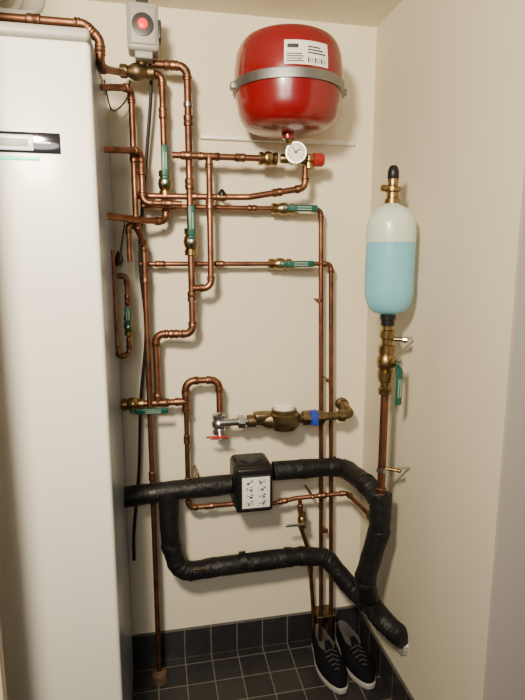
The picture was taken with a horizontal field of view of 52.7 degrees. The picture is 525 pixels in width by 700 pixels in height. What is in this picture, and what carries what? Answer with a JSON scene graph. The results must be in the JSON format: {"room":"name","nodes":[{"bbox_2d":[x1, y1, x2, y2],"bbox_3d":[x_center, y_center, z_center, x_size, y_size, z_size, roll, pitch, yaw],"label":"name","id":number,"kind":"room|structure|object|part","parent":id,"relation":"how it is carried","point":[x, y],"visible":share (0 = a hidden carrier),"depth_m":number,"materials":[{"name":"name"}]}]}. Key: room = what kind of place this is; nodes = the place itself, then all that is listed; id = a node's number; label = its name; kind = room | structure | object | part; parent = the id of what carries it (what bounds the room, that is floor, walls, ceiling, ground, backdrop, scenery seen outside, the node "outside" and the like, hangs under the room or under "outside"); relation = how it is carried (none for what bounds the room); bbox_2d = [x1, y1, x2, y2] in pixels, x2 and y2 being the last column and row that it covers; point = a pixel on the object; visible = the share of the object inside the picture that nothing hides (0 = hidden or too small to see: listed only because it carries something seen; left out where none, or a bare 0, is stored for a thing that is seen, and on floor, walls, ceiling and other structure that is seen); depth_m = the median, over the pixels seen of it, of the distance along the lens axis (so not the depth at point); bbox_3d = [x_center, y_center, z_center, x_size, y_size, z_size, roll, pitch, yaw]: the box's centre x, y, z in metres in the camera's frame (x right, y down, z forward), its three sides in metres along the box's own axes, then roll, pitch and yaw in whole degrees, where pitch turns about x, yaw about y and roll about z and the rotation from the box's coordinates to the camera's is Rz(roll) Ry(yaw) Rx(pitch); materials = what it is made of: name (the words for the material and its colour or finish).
{"room":"mechanical room","nodes":[
{"label":"mechanical room","id":0,"kind":"room"},
{"bbox_2d":[0,0,376,634],"bbox_3d":[-0.392,0.047,1.872,1.766,2.270,0.100,-2,10,-11],"label":"wall","id":1,"kind":"structure","parent":0,"point":[257,331],"depth_m":1.86,"materials":[{"name":"paint"}]},
{"bbox_2d":[115,251,120,265],"bbox_3d":[-0.470,-0.297,1.715,0.025,0.047,0.062,-2,10,-11],"label":"wall hook","id":2,"kind":"object","parent":1,"relation":"attached to","point":[117,257],"visible":0.91,"depth_m":1.69,"materials":[{"name":"black plastic"}]},
{"bbox_2d":[115,222,125,266],"bbox_3d":[-0.461,-0.333,1.690,0.058,0.146,0.013,0,10,-1],"label":"cable","id":3,"kind":"object","parent":2,"relation":"hanging from","point":[124,222],"visible":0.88,"depth_m":1.69,"materials":[{"name":"black plastic"}]},
{"bbox_2d":[132,605,356,664],"bbox_3d":[-0.385,1.116,1.996,1.557,0.120,0.009,-2,10,-11],"label":"baseboard","id":4,"kind":"structure","parent":1,"relation":"attached to","point":[293,627],"depth_m":2.04,"materials":[{"name":"tile"}]},
{"bbox_2d":[200,134,354,145],"bbox_3d":[0.057,-0.704,1.778,0.529,0.014,0.018,-2,10,-11],"label":"mounting rail","id":5,"kind":"object","parent":1,"relation":"attached to","point":[202,136],"visible":0.95,"depth_m":1.76,"materials":[{"name":"white metal"}]},
{"bbox_2d":[206,397,353,439],"bbox_3d":[0.079,0.237,1.843,0.555,0.114,0.134,-4,10,-20],"label":"meter","id":6,"kind":"object","parent":1,"relation":"attached to","point":[283,416],"visible":1,"depth_m":1.79,"materials":[{"name":"metal"}]},
{"bbox_3d":[-0.152,0.295,1.784,0.075,0.019,0.019,-2,10,-11],"label":"valve handle","id":7,"kind":"part","parent":6,"relation":"part of","materials":[{"name":"red"}]},
{"bbox_2d":[271,401,296,414],"bbox_3d":[0.074,0.198,1.823,0.088,0.030,0.088,-2,10,-11],"label":"register","id":8,"kind":"object","parent":6,"relation":"attached to","point":[279,407],"depth_m":1.79,"materials":[{"name":"white plastic"}]},
{"bbox_2d":[301,397,353,424],"bbox_3d":[0.228,0.219,1.904,0.212,0.058,0.141,-2,10,-11],"label":"pipe fitting","id":9,"kind":"object","parent":6,"relation":"attached to","point":[308,417],"depth_m":1.85,"materials":[{"name":"gold metal"}]},
{"bbox_2d":[88,0,401,26],"bbox_3d":[-0.301,-1.038,1.293,1.786,0.060,0.905,-2,10,-11],"label":"ceiling","id":10,"kind":"structure","parent":0,"point":[371,13],"depth_m":1.66,"materials":[{"name":"beige paint"}]},
{"bbox_2d":[132,636,391,699],"bbox_3d":[0.091,1.449,0.551,2.700,0.060,3.300,-2,10,-11],"label":"floor","id":11,"kind":"structure","parent":0,"point":[285,671],"depth_m":1.92,"materials":[{"name":"tile"}]},
{"bbox_2d":[0,21,132,699],"bbox_3d":[-0.714,0.261,1.469,0.604,1.978,0.500,-2,10,-11],"label":"tall cabinet","id":12,"kind":"object","parent":11,"relation":"on","point":[66,629],"visible":0.94,"depth_m":1.25,"materials":[{"name":"white metal"}]},
{"bbox_3d":[-0.538,-0.446,1.133,0.200,0.043,0.009,-2,10,-11],"label":"display panel","id":13,"kind":"part","parent":12,"relation":"part of","materials":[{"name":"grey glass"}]},
{"bbox_3d":[-0.706,-0.696,1.269,0.604,0.025,0.420,-2,10,-11],"label":"trim","id":14,"kind":"part","parent":12,"relation":"part of","materials":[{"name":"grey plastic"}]},
{"bbox_2d":[103,79,130,111],"bbox_3d":[-0.437,-0.761,1.553,0.034,0.105,0.168,2,10,12],"label":"cable","id":15,"kind":"object","parent":12,"relation":"attached to","point":[123,103],"visible":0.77,"depth_m":1.58,"materials":[{"name":"black plastic"}]},
{"bbox_2d":[0,12,410,685],"bbox_3d":[-0.119,0.175,1.674,1.122,2.082,0.441,-2,10,-11],"label":"copper pipework","id":16,"kind":"object","parent":11,"relation":"on","point":[386,362],"depth_m":1.67,"materials":[{"name":"gold metal"}]},
{"bbox_2d":[9,0,24,9],"bbox_3d":[-0.640,-0.885,1.339,0.067,0.110,0.144,5,11,25],"label":"flexible hose","id":17,"kind":"object","parent":16,"relation":"on","point":[18,4],"visible":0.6,"depth_m":1.35,"materials":[{"name":"grey"}]},
{"bbox_2d":[0,0,45,13],"bbox_3d":[-0.609,-0.879,1.330,0.066,0.116,0.192,6,11,32],"label":"flexible hose","id":18,"kind":"object","parent":16,"relation":"on","point":[39,7],"visible":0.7,"depth_m":1.33,"materials":[{"name":"grey"}]},
{"bbox_2d":[123,307,133,335],"bbox_3d":[-0.407,-0.087,1.607,0.032,0.091,0.054,-2,10,-11],"label":"valve","id":19,"kind":"object","parent":16,"relation":"attached to","point":[128,325],"visible":1,"depth_m":1.59,"materials":[{"name":"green metal"}]},
{"bbox_3d":[-0.403,-0.094,1.587,0.018,0.070,0.015,-2,10,-11],"label":"valve handle","id":20,"kind":"part","parent":19,"relation":"part of","materials":[{"name":"teal"}]},
{"bbox_2d":[119,0,160,81],"bbox_3d":[-0.353,-0.890,1.523,0.122,0.209,0.100,-2,10,-11],"label":"valve actuator","id":21,"kind":"object","parent":16,"relation":"attached to","point":[143,24],"visible":0.98,"depth_m":1.49,"materials":[{"name":"grey plastic"}]},
{"bbox_2d":[132,64,152,560],"bbox_3d":[-0.398,-0.062,1.748,0.135,1.651,0.030,2,10,10],"label":"power cable","id":22,"kind":"object","parent":16,"relation":"attached to","point":[150,81],"visible":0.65,"depth_m":1.76,"materials":[{"name":"black plastic"}]},
{"bbox_2d":[122,397,167,414],"bbox_3d":[-0.385,0.180,1.738,0.148,0.050,0.072,-2,10,-11],"label":"valve","id":23,"kind":"object","parent":16,"relation":"attached to","point":[134,405],"visible":1,"depth_m":1.72,"materials":[{"name":"gold metal"}]},
{"bbox_3d":[-0.367,0.199,1.717,0.122,0.022,0.017,-2,10,-11],"label":"valve handle","id":24,"kind":"part","parent":23,"relation":"part of","materials":[{"name":"teal plastic"}]},
{"bbox_2d":[158,145,171,195],"bbox_3d":[-0.301,-0.549,1.633,0.044,0.148,0.069,-2,10,-11],"label":"valve","id":25,"kind":"object","parent":16,"relation":"attached to","point":[164,182],"visible":0.99,"depth_m":1.61,"materials":[{"name":"gold metal"}]},
{"bbox_3d":[-0.296,-0.560,1.604,0.021,0.117,0.015,-2,10,-11],"label":"valve handle","id":26,"kind":"part","parent":25,"relation":"part of","materials":[{"name":"teal plastic"}]},
{"bbox_2d":[183,205,197,255],"bbox_3d":[-0.224,-0.372,1.657,0.047,0.151,0.074,-2,10,-11],"label":"valve","id":27,"kind":"object","parent":16,"relation":"attached to","point":[190,241],"visible":1,"depth_m":1.64,"materials":[{"name":"gold metal"}]},
{"bbox_3d":[-0.218,-0.383,1.626,0.021,0.117,0.015,-2,10,-11],"label":"valve handle","id":28,"kind":"part","parent":27,"relation":"part of","materials":[{"name":"teal"}]},
{"bbox_3d":[-0.138,-0.502,1.712,0.026,0.022,0.133,-2,10,-11],"label":"drain knob","id":29,"kind":"part","parent":16,"relation":"part of","materials":[{"name":"black plastic"}]},
{"bbox_2d":[230,453,272,512],"bbox_3d":[-0.040,0.453,1.841,0.132,0.176,0.151,-2,10,-11],"label":"pump","id":30,"kind":"object","parent":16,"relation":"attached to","point":[251,474],"visible":1,"depth_m":1.77,"materials":[{"name":"black plastic"}]},
{"bbox_2d":[124,456,407,655],"bbox_3d":[0.007,0.682,1.856,1.013,0.609,0.311,1,10,7],"label":"insulated pipe","id":31,"kind":"object","parent":16,"relation":"attached to","point":[361,589],"visible":1,"depth_m":1.78,"materials":[{"name":"black plastic"}]},
{"bbox_2d":[258,151,277,165],"bbox_3d":[0.019,-0.602,1.664,0.060,0.047,0.063,-2,10,-11],"label":"valve","id":32,"kind":"object","parent":16,"relation":"attached to","point":[267,158],"visible":0.99,"depth_m":1.66,"materials":[{"name":"gold metal"}]},
{"bbox_2d":[268,258,313,269],"bbox_3d":[0.095,-0.291,1.789,0.148,0.042,0.067,-2,10,-11],"label":"valve","id":33,"kind":"object","parent":16,"relation":"on","point":[278,263],"visible":1,"depth_m":1.77,"materials":[{"name":"gold metal"}]},
{"bbox_3d":[0.116,-0.287,1.767,0.117,0.021,0.015,-2,10,-11],"label":"valve handle","id":34,"kind":"part","parent":33,"relation":"part of","materials":[{"name":"teal"}]},
{"bbox_2d":[270,202,317,214],"bbox_3d":[0.104,-0.470,1.761,0.148,0.042,0.067,-2,10,-11],"label":"valve","id":35,"kind":"object","parent":16,"relation":"on","point":[282,208],"visible":1,"depth_m":1.74,"materials":[{"name":"gold metal"}]},
{"bbox_3d":[0.125,-0.466,1.739,0.117,0.021,0.015,-2,10,-11],"label":"valve handle","id":36,"kind":"part","parent":35,"relation":"part of","materials":[{"name":"teal"}]},
{"bbox_2d":[285,511,306,528],"bbox_3d":[0.120,0.620,1.906,0.088,0.060,0.058,-2,10,-11],"label":"valve","id":37,"kind":"object","parent":16,"relation":"attached to","point":[302,520],"visible":0.98,"depth_m":1.91,"materials":[{"name":"gold metal"}]},
{"bbox_3d":[0.120,0.622,1.884,0.080,0.011,0.015,-2,10,-11],"label":"valve handle","id":38,"kind":"part","parent":37,"relation":"part of","materials":[{"name":"metal"}]},
{"bbox_2d":[279,153,324,169],"bbox_3d":[0.126,-0.601,1.680,0.142,0.052,0.051,-2,10,-11],"label":"valve","id":39,"kind":"object","parent":16,"relation":"attached to","point":[313,160],"visible":0.63,"depth_m":1.68,"materials":[{"name":"gold metal"}]},
{"bbox_2d":[230,24,346,145],"bbox_3d":[0.077,-0.770,1.592,0.335,0.318,0.335,6,11,33],"label":"tank","id":40,"kind":"object","parent":39,"relation":"attached to","point":[288,84],"visible":1,"depth_m":1.47,"materials":[{"name":"red metal"}]},
{"bbox_2d":[285,141,306,164],"bbox_3d":[0.104,-0.610,1.642,0.067,0.067,0.030,0,10,3],"label":"pressure gauge","id":41,"kind":"object","parent":39,"relation":"attached to","point":[296,153],"visible":1,"depth_m":1.63,"materials":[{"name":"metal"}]},
{"bbox_2d":[364,165,416,345],"bbox_3d":[0.369,-0.256,1.533,0.141,0.531,0.141,3,10,20],"label":"bottle","id":42,"kind":"object","parent":16,"relation":"on","point":[391,230],"visible":1,"depth_m":1.48,"materials":[{"name":"teal plastic"}]},
{"bbox_2d":[380,337,411,345],"bbox_3d":[0.398,-0.018,1.566,0.100,0.050,0.054,0,10,0],"label":"tap","id":43,"kind":"object","parent":42,"relation":"on","point":[385,341],"depth_m":1.56,"materials":[{"name":"gold metal"}]},
{"bbox_3d":[0.398,0.098,1.550,0.026,0.131,0.015,-7,12,-35],"label":"valve handle","id":44,"kind":"part","parent":16,"relation":"part of","materials":[{"name":"teal plastic"}]},
{"bbox_2d":[311,624,347,694],"bbox_3d":[0.245,1.129,1.967,0.103,0.102,0.273,-2,10,-11],"label":"sneaker","id":45,"kind":"object","parent":11,"relation":"on","point":[330,666],"visible":0.96,"depth_m":1.92,"materials":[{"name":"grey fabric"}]},
{"bbox_2d":[335,620,375,689],"bbox_3d":[0.347,1.126,1.988,0.103,0.102,0.273,-2,10,-11],"label":"sneaker","id":46,"kind":"object","parent":11,"relation":"on","point":[359,664],"visible":0.99,"depth_m":1.94,"materials":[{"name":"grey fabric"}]},
{"bbox_2d":[0,161,524,699],"bbox_3d":[-0.055,0.019,1.039,2.700,2.600,0.025,-2,10,-11],"label":"door frame","id":47,"kind":"structure","parent":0,"point":[504,675],"depth_m":1.24,"materials":[{"name":"grey paint"}]},
{"bbox_2d":[359,0,524,699],"bbox_3d":[0.525,0.092,1.601,0.120,2.270,0.805,-2,10,-11],"label":"wall","id":48,"kind":"structure","parent":0,"point":[449,96],"depth_m":1.42,"materials":[{"name":"paint"}]},
{"bbox_2d":[356,605,413,699],"bbox_3d":[0.461,1.154,1.768,0.009,0.120,0.800,-2,10,-11],"label":"baseboard","id":49,"kind":"structure","parent":48,"relation":"attached to","point":[386,670],"depth_m":1.91,"materials":[{"name":"tile"}]}
]}

